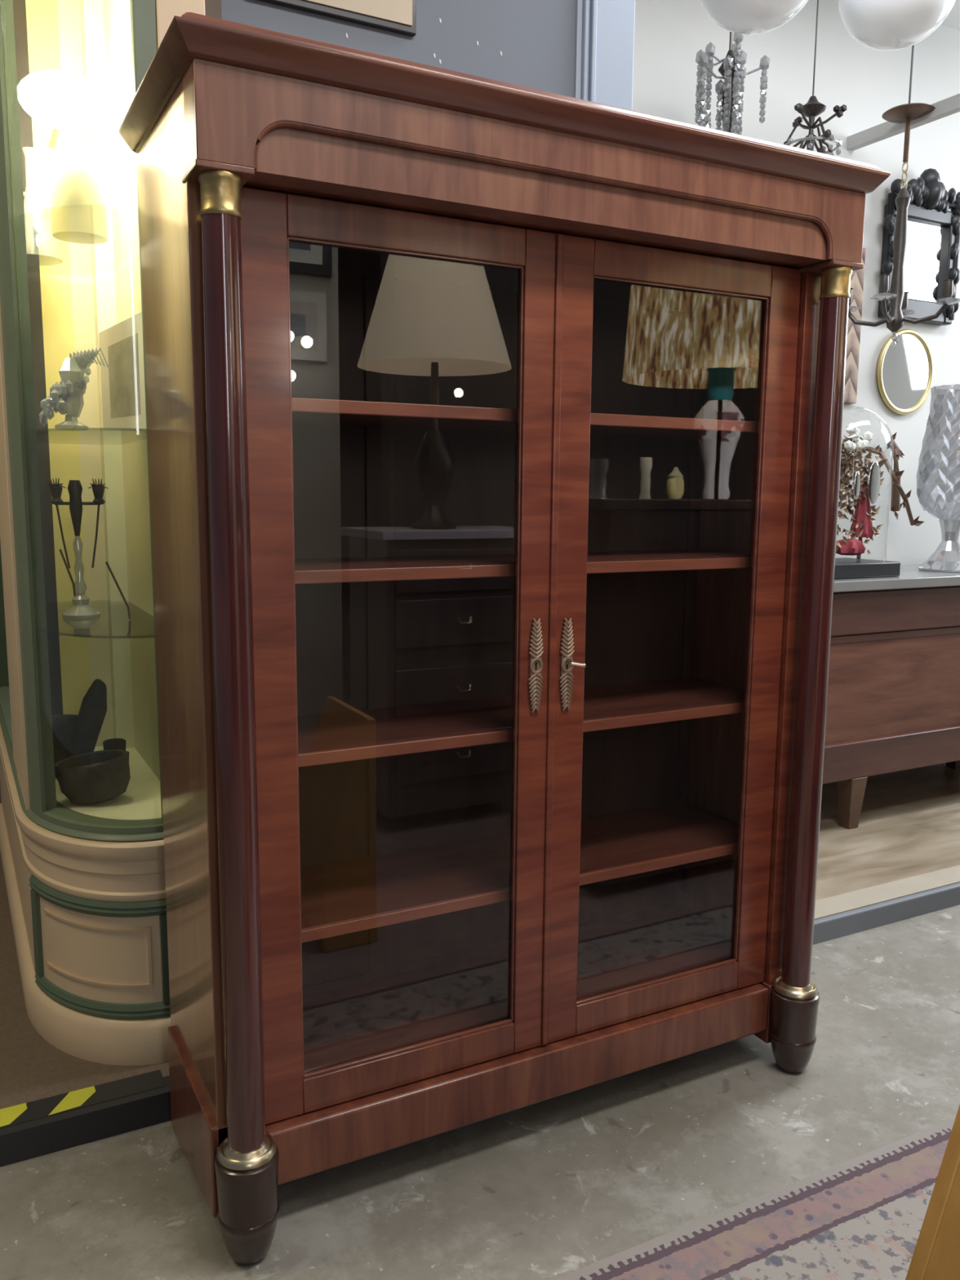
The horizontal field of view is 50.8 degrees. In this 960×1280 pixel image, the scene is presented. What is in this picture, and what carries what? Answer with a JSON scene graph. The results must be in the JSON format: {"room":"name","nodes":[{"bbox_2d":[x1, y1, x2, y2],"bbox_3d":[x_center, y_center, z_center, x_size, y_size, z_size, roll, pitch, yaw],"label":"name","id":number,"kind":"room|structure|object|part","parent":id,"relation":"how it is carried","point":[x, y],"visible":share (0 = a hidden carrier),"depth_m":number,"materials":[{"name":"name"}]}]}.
{"room":"antique furniture shop","nodes":[
{"label":"antique furniture shop","id":0,"kind":"room"},
{"bbox_2d":[0,542,8,687],"bbox_3d":[-3.675,-1.206,5.520,4.000,3.380,0.100,-4,9,-28],"label":"wall","id":1,"kind":"structure","parent":0,"point":[4,679],"depth_m":6.08,"materials":[{"name":"beige paint"}]},
{"bbox_2d":[221,0,576,97],"bbox_3d":[-0.191,-0.711,2.526,0.901,3.330,0.120,-4,9,-28],"label":"wall","id":2,"kind":"structure","parent":0,"point":[535,39],"depth_m":2.44,"materials":[{"name":"grey paint"}]},
{"bbox_2d":[0,1075,171,1167],"bbox_3d":[-1.754,1.139,1.746,3.620,0.130,0.065,-4,9,-28],"label":"trim","id":3,"kind":"structure","parent":2,"relation":"attached to","point":[36,1138],"depth_m":2.18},
{"bbox_2d":[0,1069,165,1128],"bbox_3d":[-1.117,1.026,2.101,0.890,0.002,0.072,-4,9,-28],"label":"tape","id":4,"kind":"object","parent":3,"relation":"on","point":[82,1098],"visible":1,"depth_m":2.22,"materials":[{"name":"plastic"}]},
{"bbox_2d":[204,0,222,18],"bbox_3d":[-0.604,-0.682,2.305,0.037,3.330,0.128,-4,9,-28],"label":"trim","id":5,"kind":"structure","parent":2,"relation":"attached to","point":[212,7],"depth_m":2.15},
{"bbox_2d":[258,0,416,36],"bbox_3d":[-0.324,-1.645,2.233,0.398,0.498,0.020,-4,9,-28],"label":"wall picture","id":6,"kind":"object","parent":2,"relation":"attached to","point":[399,16],"visible":1,"depth_m":2.30,"materials":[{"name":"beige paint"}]},
{"bbox_2d":[304,0,412,26],"bbox_3d":[-0.322,-1.642,2.226,0.375,0.462,0.006,-4,9,-28],"label":"print","id":7,"kind":"object","parent":6,"relation":"attached to","point":[365,12],"depth_m":2.29},
{"bbox_2d":[346,17,502,64],"bbox_3d":[-0.125,-1.452,2.380,0.405,0.166,0.001,-4,9,-28],"label":"chips","id":8,"kind":"object","parent":2,"relation":"attached to","point":[439,18],"visible":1,"depth_m":2.40,"materials":[{"name":"white paint"}]},
{"bbox_2d":[573,0,635,110],"bbox_3d":[0.288,-0.742,2.762,0.169,3.330,0.145,-4,9,-28],"label":"trim","id":9,"kind":"structure","parent":2,"relation":"attached to","point":[604,28],"depth_m":2.59,"materials":[{"name":"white paint"}]},
{"bbox_2d":[813,882,959,944],"bbox_3d":[2.235,0.869,3.811,5.380,0.130,0.025,-4,9,-28],"label":"trim","id":10,"kind":"structure","parent":2,"relation":"attached to","point":[852,922],"depth_m":3.32,"materials":[{"name":"grey metal"}]},
{"bbox_2d":[814,865,959,919],"bbox_3d":[2.204,0.860,3.868,5.380,0.131,0.105,-4,9,-28],"label":"trim","id":11,"kind":"structure","parent":2,"relation":"attached to","point":[833,905],"depth_m":3.42,"materials":[{"name":"beige wood"}]},
{"bbox_2d":[0,904,959,1279],"bbox_3d":[2.205,1.460,0.034,9.000,0.060,6.710,-4,9,-28],"label":"floor","id":12,"kind":"structure","parent":0,"point":[552,1188],"depth_m":2.11,"materials":[{"name":"concrete"}]},
{"bbox_2d":[117,12,890,1265],"bbox_3d":[0.084,0.028,2.207,1.501,2.105,0.539,-4,9,-28],"label":"bookcase","id":13,"kind":"object","parent":12,"relation":"on","point":[495,428],"visible":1,"depth_m":2.16,"materials":[{"name":"brown wood"}]},
{"bbox_3d":[-0.564,-0.006,1.919,0.025,1.845,0.430,-4,9,-28],"label":"panel","id":14,"kind":"part","parent":13,"relation":"part of","materials":[{"name":"brown wood"}]},
{"bbox_3d":[-0.136,0.065,1.947,0.631,1.688,0.025,-4,9,-28],"label":"door","id":15,"kind":"part","parent":13,"relation":"part of","materials":[{"name":"brown wood"}]},
{"bbox_3d":[-0.125,-0.737,1.831,0.468,0.068,0.025,-4,9,-28],"label":"rail","id":16,"kind":"part","parent":13,"relation":"part of","materials":[{"name":"brown wood"}]},
{"bbox_3d":[-0.139,0.865,2.067,0.468,0.069,0.025,-4,9,-28],"label":"rail","id":17,"kind":"part","parent":13,"relation":"part of","materials":[{"name":"brown wood"}]},
{"bbox_3d":[-0.035,-0.075,2.422,1.383,1.845,0.015,-4,9,-28],"label":"panel","id":18,"kind":"part","parent":13,"relation":"part of","materials":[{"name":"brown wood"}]},
{"bbox_3d":[-0.030,-0.012,2.420,1.383,1.720,0.010,-4,9,-28],"label":"frame","id":19,"kind":"part","parent":13,"relation":"part of","materials":[{"name":"brown wood"}]},
{"bbox_3d":[0.092,-0.973,2.060,1.501,0.039,0.539,-4,9,-28],"label":"cornice","id":20,"kind":"part","parent":13,"relation":"part of","materials":[{"name":"brown wood"}]},
{"bbox_3d":[0.143,0.942,2.214,1.253,0.112,0.054,-4,9,-28],"label":"plinth rail","id":21,"kind":"part","parent":13,"relation":"part of","materials":[{"name":"brown wood"}]},
{"bbox_3d":[0.042,0.523,2.353,1.381,0.024,0.314,-4,9,-28],"label":"shelf","id":22,"kind":"part","parent":13,"relation":"part of","materials":[{"name":"brown wood"}]},
{"bbox_3d":[0.045,0.175,2.302,1.381,0.024,0.314,-4,9,-28],"label":"shelf","id":23,"kind":"part","parent":13,"relation":"part of","materials":[{"name":"brown wood"}]},
{"bbox_3d":[0.048,-0.169,2.251,1.381,0.024,0.314,-4,9,-28],"label":"shelf","id":24,"kind":"part","parent":13,"relation":"part of","materials":[{"name":"brown wood"}]},
{"bbox_3d":[0.050,-0.478,2.206,1.381,0.024,0.314,-4,9,-28],"label":"shelf","id":25,"kind":"part","parent":13,"relation":"part of","materials":[{"name":"brown wood"}]},
{"bbox_3d":[0.090,-1.004,2.061,1.475,0.021,0.526,-4,9,-28],"label":"moulding","id":26,"kind":"part","parent":13,"relation":"part of","materials":[{"name":"brown wood"}]},
{"bbox_3d":[0.198,-0.822,1.879,1.268,0.085,0.013,-4,9,-28],"label":"arch moulding","id":27,"kind":"part","parent":13,"relation":"part of","materials":[{"name":"brown wood"}]},
{"bbox_3d":[0.414,0.828,2.356,0.467,0.069,0.025,-4,9,-28],"label":"rail","id":28,"kind":"part","parent":13,"relation":"part of","materials":[{"name":"brown wood"}]},
{"bbox_3d":[0.425,0.027,2.240,0.631,1.688,0.025,-4,9,-28],"label":"door","id":29,"kind":"part","parent":13,"relation":"part of","materials":[{"name":"brown wood"}]},
{"bbox_3d":[0.428,-0.774,2.121,0.467,0.068,0.025,-4,9,-28],"label":"rail","id":30,"kind":"part","parent":13,"relation":"part of","materials":[{"name":"brown wood"}]},
{"bbox_3d":[0.682,-0.091,2.571,0.025,1.845,0.430,-4,9,-28],"label":"panel","id":31,"kind":"part","parent":13,"relation":"part of","materials":[{"name":"brown wood"}]},
{"bbox_2d":[552,1117,955,1279],"bbox_3d":[1.280,1.209,1.446,2.500,0.008,1.700,-4,9,-27],"label":"rug","id":32,"kind":"object","parent":12,"relation":"on","point":[861,1217],"visible":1,"depth_m":1.93,"materials":[{"name":"fabric"}]},
{"bbox_2d":[905,1104,959,1279],"bbox_3d":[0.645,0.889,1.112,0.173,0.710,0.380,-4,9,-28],"label":"desk","id":33,"kind":"object","parent":32,"relation":"on","point":[936,1254],"visible":1,"depth_m":1.24,"materials":[{"name":"brown wood"}]},
{"bbox_2d":[0,762,959,1109],"bbox_3d":[-0.656,0.613,5.391,9.000,0.130,5.425,-4,9,-28],"label":"floor","id":34,"kind":"structure","parent":0,"point":[908,826],"depth_m":3.68,"materials":[{"name":"beige wood"}]},
{"bbox_2d":[0,0,204,1066],"bbox_3d":[-1.217,-0.735,2.975,0.465,3.230,1.970,-4,9,-28],"label":"display case","id":35,"kind":"object","parent":34,"relation":"on","point":[86,883],"visible":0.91,"depth_m":2.50,"materials":[{"name":"beige paint"}]},
{"bbox_3d":[-1.051,-0.914,2.263,0.037,2.666,0.098,-7,11,-40],"label":"corner post","id":36,"kind":"part","parent":35,"relation":"part of","materials":[{"name":"green paint"}]},
{"bbox_3d":[-1.086,0.718,2.481,0.011,0.216,0.035,-7,11,-40],"label":"green moulding","id":37,"kind":"part","parent":35,"relation":"part of","materials":[{"name":"paint"}]},
{"bbox_2d":[51,714,78,776],"bbox_3d":[-1.147,0.288,2.739,0.154,0.150,0.118,-4,9,-28],"label":"goblet","id":38,"kind":"object","parent":35,"relation":"on","point":[63,725],"visible":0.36,"depth_m":2.69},
{"bbox_2d":[17,70,114,148],"bbox_3d":[-1.074,-1.329,2.587,0.221,0.130,0.425,-4,9,-28],"label":"lamp","id":39,"kind":"object","parent":35,"relation":"attached to","point":[46,98],"depth_m":2.43,"materials":[{"name":"white"}]},
{"bbox_2d":[39,346,109,428],"bbox_3d":[-0.921,-0.572,2.294,0.152,0.189,0.072,-4,9,-28],"label":"ornament","id":40,"kind":"object","parent":35,"relation":"on","point":[67,397],"visible":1,"depth_m":2.28,"materials":[{"name":"white ceramic"}]},
{"bbox_2d":[44,478,107,617],"bbox_3d":[-1.016,-0.234,2.569,0.149,0.349,0.088,-4,9,-28],"label":"candelabrum","id":41,"kind":"object","parent":35,"relation":"on","point":[80,608],"visible":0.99,"depth_m":2.56,"materials":[{"name":"dark bronze"},{"name":"bright silver metal"},{"name":"brown bronze"}]},
{"bbox_2d":[44,478,66,504],"bbox_3d":[-1.060,-0.372,2.525,0.041,0.064,0.046,4,9,21],"label":"candle cup","id":42,"kind":"object","parent":41,"relation":"on","point":[55,490],"depth_m":2.52,"materials":[{"name":"brown metal"}]},
{"bbox_2d":[55,504,70,568],"bbox_3d":[-1.047,-0.260,2.537,0.034,0.161,0.006,3,9,17],"label":"pendant","id":43,"kind":"object","parent":41,"relation":"attached to","point":[57,508],"depth_m":2.54,"materials":[{"name":"brown metal"}]},
{"bbox_2d":[58,549,75,595],"bbox_3d":[-1.023,-0.167,2.506,0.039,0.116,0.006,2,8,9],"label":"metal rod","id":44,"kind":"object","parent":41,"relation":"attached to","point":[60,550],"visible":1,"depth_m":2.50,"materials":[{"name":"brown metal"}]},
{"bbox_3d":[-1.015,-0.333,2.554,0.110,0.140,0.036,-4,9,-28],"label":"arm","id":45,"kind":"part","parent":41,"relation":"part of","materials":[{"name":"brown metal"}]},
{"bbox_3d":[-1.021,-0.189,2.573,0.032,0.150,0.030,-4,9,-28],"label":"stem","id":46,"kind":"part","parent":41,"relation":"part of","materials":[{"name":"clear glass"}]},
{"bbox_2d":[91,504,99,568],"bbox_3d":[-0.978,-0.265,2.573,0.006,0.161,0.037,4,9,23],"label":"pendant","id":47,"kind":"object","parent":41,"relation":"attached to","point":[98,508],"depth_m":2.57,"materials":[{"name":"brown metal"}]},
{"bbox_2d":[88,478,107,504],"bbox_3d":[-0.972,-0.378,2.572,0.041,0.064,0.046,4,9,21],"label":"candle cup","id":48,"kind":"object","parent":41,"relation":"on","point":[98,490],"depth_m":2.56,"materials":[{"name":"brown metal"}]},
{"bbox_2d":[51,117,107,244],"bbox_3d":[-0.956,-1.093,2.402,0.124,0.267,0.124,-4,9,-28],"label":"lamp","id":49,"kind":"object","parent":35,"relation":"on","point":[78,208],"visible":1,"depth_m":2.37,"materials":[{"name":"white glass"}]},
{"bbox_3d":[-1.360,0.326,3.057,0.281,0.036,1.972,-5,10,-35],"label":"green sill","id":50,"kind":"part","parent":35,"relation":"part of","materials":[{"name":"green paint"}]},
{"bbox_3d":[-1.352,0.417,3.048,0.372,0.141,2.013,-6,11,-38],"label":"sill moulding","id":51,"kind":"part","parent":35,"relation":"part of","materials":[{"name":"beige paint"}]},
{"bbox_3d":[-1.241,0.811,3.196,0.440,0.106,1.970,-4,9,-28],"label":"skirting","id":52,"kind":"part","parent":35,"relation":"part of","materials":[{"name":"beige paint"}]},
{"bbox_2d":[66,679,106,758],"bbox_3d":[-1.028,0.242,2.618,0.123,0.277,0.050,-4,9,-28],"label":"stone slab","id":53,"kind":"object","parent":35,"relation":"on","point":[93,708],"visible":0.64,"depth_m":2.60,"materials":[{"name":"black stone"}]},
{"bbox_2d":[27,427,146,444],"bbox_3d":[-0.998,-0.506,2.515,0.307,0.006,0.799,-4,9,-28],"label":"glass shelf","id":54,"kind":"object","parent":35,"relation":"attached to","point":[88,436],"depth_m":2.41,"materials":[{"name":"white"}]},
{"bbox_2d":[54,749,130,804],"bbox_3d":[-0.955,0.340,2.497,0.174,0.120,0.140,-4,9,-28],"label":"bowl","id":55,"kind":"object","parent":35,"relation":"on","point":[102,775],"visible":1,"depth_m":2.45,"materials":[{"name":"black stone"}]},
{"bbox_2d":[35,600,154,626],"bbox_3d":[-1.002,-0.056,2.581,0.307,0.006,0.799,-4,9,-28],"label":"glass shelf","id":56,"kind":"object","parent":35,"relation":"attached to","point":[112,611],"depth_m":2.64,"materials":[{"name":"clear glass"}]},
{"bbox_3d":[-0.910,0.609,2.374,0.427,0.035,0.092,3,9,18],"label":"green moulding","id":57,"kind":"part","parent":35,"relation":"part of","materials":[{"name":"paint"}]},
{"bbox_3d":[-0.912,0.858,2.410,0.427,0.036,0.092,3,9,18],"label":"green moulding","id":58,"kind":"part","parent":35,"relation":"part of","materials":[{"name":"paint"}]},
{"bbox_2d":[102,737,125,750],"bbox_3d":[-1.037,0.315,2.870,0.063,0.060,0.062,-4,9,-28],"label":"mortar","id":59,"kind":"object","parent":35,"relation":"on","point":[115,743],"visible":0.48,"depth_m":2.85,"materials":[{"name":"black stone"}]},
{"bbox_2d":[105,561,130,618],"bbox_3d":[-0.902,-0.124,2.520,0.056,0.143,0.006,0,8,-5],"label":"metal rod","id":60,"kind":"object","parent":35,"relation":"on","point":[106,562],"visible":1,"depth_m":2.52,"materials":[{"name":"brown metal"}]},
{"bbox_2d":[98,311,146,428],"bbox_3d":[-0.865,-0.642,2.463,0.011,0.279,0.307,-7,11,-40],"label":"framed picture","id":61,"kind":"object","parent":35,"relation":"on","point":[122,383],"visible":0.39,"depth_m":2.46,"materials":[{"name":"white paper"}]},
{"bbox_2d":[107,333,140,417],"bbox_3d":[-0.866,-0.639,2.458,0.002,0.186,0.190,-7,11,-40],"label":"print","id":62,"kind":"object","parent":61,"relation":"attached to","point":[123,348],"depth_m":2.45},
{"bbox_3d":[-0.702,-0.895,2.156,0.048,2.666,0.030,-4,9,-28],"label":"corner post","id":63,"kind":"part","parent":35,"relation":"part of","materials":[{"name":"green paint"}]},
{"bbox_3d":[-0.731,0.740,2.353,0.020,0.216,0.011,-4,9,-28],"label":"green moulding","id":64,"kind":"part","parent":35,"relation":"part of","materials":[{"name":"paint"}]},
{"bbox_2d":[822,562,959,829],"bbox_3d":[1.891,0.196,4.466,2.100,1.006,0.550,-4,9,-28],"label":"sideboard","id":65,"kind":"object","parent":34,"relation":"on","point":[893,702],"visible":0.44,"depth_m":4.06,"materials":[{"name":"brown wood"}]},
{"bbox_3d":[1.493,0.650,4.077,0.086,0.214,0.086,-4,9,-28],"label":"leg","id":66,"kind":"part","parent":65,"relation":"part of","materials":[{"name":"brown wood"}]},
{"bbox_2d":[834,405,900,579],"bbox_3d":[1.435,-0.591,4.029,0.425,0.670,0.340,-4,9,-28],"label":"glass dome","id":67,"kind":"object","parent":65,"relation":"on","point":[845,567],"visible":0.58,"depth_m":3.97,"materials":[{"name":"clear glass"}]},
{"bbox_2d":[835,422,888,559],"bbox_3d":[1.472,-0.586,4.031,0.333,0.537,0.189,-4,9,-28],"label":"floral ornament","id":68,"kind":"object","parent":67,"relation":"in","point":[853,446],"visible":0.86,"depth_m":4.00,"materials":[{"name":"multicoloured plant"}]},
{"bbox_2d":[835,538,865,555],"bbox_3d":[1.476,-0.372,4.041,0.139,0.065,0.110,-4,9,-28],"label":"velvet cushion","id":69,"kind":"object","parent":68,"relation":"on","point":[846,546],"depth_m":4.00,"materials":[{"name":"red fabric"}]},
{"bbox_2d":[853,471,860,499],"bbox_3d":[1.473,-0.604,3.950,0.036,0.110,0.012,-4,9,-28],"label":"mirror","id":70,"kind":"object","parent":68,"relation":"attached to","point":[856,486],"depth_m":3.94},
{"bbox_2d":[852,435,870,443],"bbox_3d":[1.483,-0.773,3.930,0.100,0.040,0.012,-4,9,-28],"label":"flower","id":71,"kind":"object","parent":68,"relation":"attached to","point":[855,439],"depth_m":3.91,"materials":[{"name":"white plant"}]},
{"bbox_2d":[867,461,880,504],"bbox_3d":[1.557,-0.620,3.993,0.068,0.170,0.012,-4,9,-28],"label":"mirror","id":72,"kind":"object","parent":68,"relation":"attached to","point":[873,483],"depth_m":3.99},
{"bbox_3d":[1.994,0.439,4.301,2.060,0.149,0.060,-4,9,-28],"label":"rail","id":73,"kind":"part","parent":65,"relation":"part of","materials":[{"name":"brown wood"}]},
{"bbox_3d":[1.999,-0.044,4.229,2.020,0.028,0.022,-4,9,-28],"label":"drawer shadow rail","id":74,"kind":"part","parent":65,"relation":"part of","materials":[{"name":"brown wood"}]},
{"bbox_3d":[2.001,-0.143,4.211,1.980,0.163,0.030,-4,9,-28],"label":"drawer","id":75,"kind":"part","parent":65,"relation":"part of","materials":[{"name":"brown wood"}]},
{"bbox_3d":[2.349,0.522,4.995,0.086,0.214,0.086,-4,9,-28],"label":"leg","id":76,"kind":"part","parent":65,"relation":"part of","materials":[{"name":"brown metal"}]},
{"bbox_2d":[631,0,959,564],"bbox_3d":[1.872,-0.969,4.673,5.000,3.510,0.122,-4,9,-28],"label":"wall","id":77,"kind":"structure","parent":0,"point":[679,51],"depth_m":4.40,"materials":[{"name":"white paint"}]},
{"bbox_2d":[865,446,924,526],"bbox_3d":[1.804,-0.691,4.452,0.338,0.379,0.124,2,8,10],"label":"branch","id":78,"kind":"object","parent":77,"relation":"attached to","point":[882,455],"visible":0.79,"depth_m":4.43,"materials":[{"name":"brown wood"}]},
{"bbox_2d":[886,431,904,519],"bbox_3d":[1.866,-0.742,4.578,0.088,0.398,0.104,-4,9,-28],"label":"branch","id":79,"kind":"object","parent":77,"relation":"attached to","point":[895,505],"visible":0.86,"depth_m":4.56,"materials":[{"name":"brown wood"}]},
{"bbox_2d":[846,93,959,151],"bbox_3d":[1.818,-2.039,3.837,0.040,0.050,1.050,-4,9,-28],"label":"rail","id":80,"kind":"object","parent":77,"relation":"attached to","point":[948,106],"visible":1,"depth_m":4.08,"materials":[{"name":"white metal"}]},
{"bbox_2d":[876,328,933,414],"bbox_3d":[1.940,-1.222,4.608,0.358,0.380,0.021,-4,9,-28],"label":"oval mirror","id":81,"kind":"object","parent":77,"relation":"attached to","point":[904,373],"visible":0.99,"depth_m":4.61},
{"bbox_2d":[878,168,959,325],"bbox_3d":[1.983,-1.762,4.510,0.496,0.650,0.116,-4,9,-28],"label":"mirror","id":82,"kind":"object","parent":77,"relation":"attached to","point":[933,242],"visible":0.82,"depth_m":4.54,"materials":[{"name":"black paint"}]},
{"bbox_2d":[903,219,946,302],"bbox_3d":[1.972,-1.703,4.549,0.330,0.340,0.006,-4,9,-28],"label":"mirror glass","id":83,"kind":"object","parent":82,"relation":"attached to","point":[925,262],"depth_m":4.57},
{"bbox_2d":[941,0,959,31],"bbox_3d":[1.021,-2.368,1.903,9.100,0.050,12.300,-4,9,-28],"label":"ceiling","id":84,"kind":"structure","parent":0,"point":[953,20],"depth_m":4.39,"materials":[{"name":"paint"}]},
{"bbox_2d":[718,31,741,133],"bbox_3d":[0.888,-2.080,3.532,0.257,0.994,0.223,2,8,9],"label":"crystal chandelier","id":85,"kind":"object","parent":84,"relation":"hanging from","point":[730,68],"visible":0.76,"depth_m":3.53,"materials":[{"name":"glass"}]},
{"bbox_2d":[699,0,808,35],"bbox_3d":[0.826,-2.160,2.974,0.370,0.674,0.370,-4,9,-28],"label":"globe pendant","id":86,"kind":"object","parent":84,"relation":"hanging from","point":[745,17],"visible":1,"depth_m":2.98,"materials":[{"name":"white glass"}]},
{"bbox_2d":[783,0,847,155],"bbox_3d":[1.229,-2.149,3.706,0.232,0.903,0.237,-4,9,-28],"label":"chandelier","id":87,"kind":"object","parent":84,"relation":"hanging from","point":[812,108],"visible":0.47,"depth_m":3.71,"materials":[{"name":"metal"}]},
{"bbox_3d":[1.227,-1.878,3.746,0.232,0.252,0.237,-4,9,-28],"label":"frame","id":88,"kind":"part","parent":87,"relation":"part of","materials":[{"name":"brown metal"}]},
{"bbox_2d":[837,0,955,51],"bbox_3d":[1.352,-2.231,3.244,0.370,0.604,0.370,-4,9,-28],"label":"globe pendant","id":89,"kind":"object","parent":84,"relation":"hanging from","point":[886,25],"visible":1,"depth_m":3.21,"materials":[{"name":"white glass"}]},
{"bbox_2d":[848,44,954,332],"bbox_3d":[1.665,-1.906,3.975,0.393,1.454,0.372,-2,9,-15],"label":"chandelier","id":90,"kind":"object","parent":84,"relation":"hanging from","point":[895,319],"visible":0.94,"depth_m":4.00,"materials":[{"name":"metal"}]},
{"bbox_2d":[848,288,853,306],"bbox_3d":[1.510,-1.406,4.152,0.040,0.070,0.040,-4,9,-28],"label":"candle holder","id":91,"kind":"object","parent":90,"relation":"on","point":[851,290],"depth_m":4.14,"materials":[{"name":"brown metal"}]},
{"bbox_2d":[879,273,889,294],"bbox_3d":[1.552,-1.366,3.883,0.040,0.070,0.040,-4,9,-28],"label":"candle holder","id":92,"kind":"object","parent":90,"relation":"on","point":[884,278],"depth_m":3.87,"materials":[{"name":"brown metal"}]},
{"bbox_3d":[1.677,-1.831,3.993,0.023,0.117,0.023,3,9,17],"label":"chain","id":93,"kind":"part","parent":90,"relation":"part of","materials":[{"name":"gold metal"}]},
{"bbox_2d":[901,291,909,310],"bbox_3d":[1.768,-1.413,4.220,0.040,0.070,0.040,-4,9,-28],"label":"candle holder","id":94,"kind":"object","parent":90,"relation":"on","point":[904,304],"depth_m":4.20,"materials":[{"name":"brown metal"}]},
{"bbox_3d":[1.678,-1.969,3.973,0.018,0.170,0.018,0,8,-5],"label":"stem","id":95,"kind":"part","parent":90,"relation":"part of","materials":[{"name":"brown metal"}]},
{"bbox_2d":[942,279,954,298],"bbox_3d":[1.837,-1.375,3.965,0.040,0.070,0.040,-4,9,-28],"label":"candle holder","id":96,"kind":"object","parent":90,"relation":"on","point":[948,283],"depth_m":3.95,"materials":[{"name":"brown metal"}]}
]}

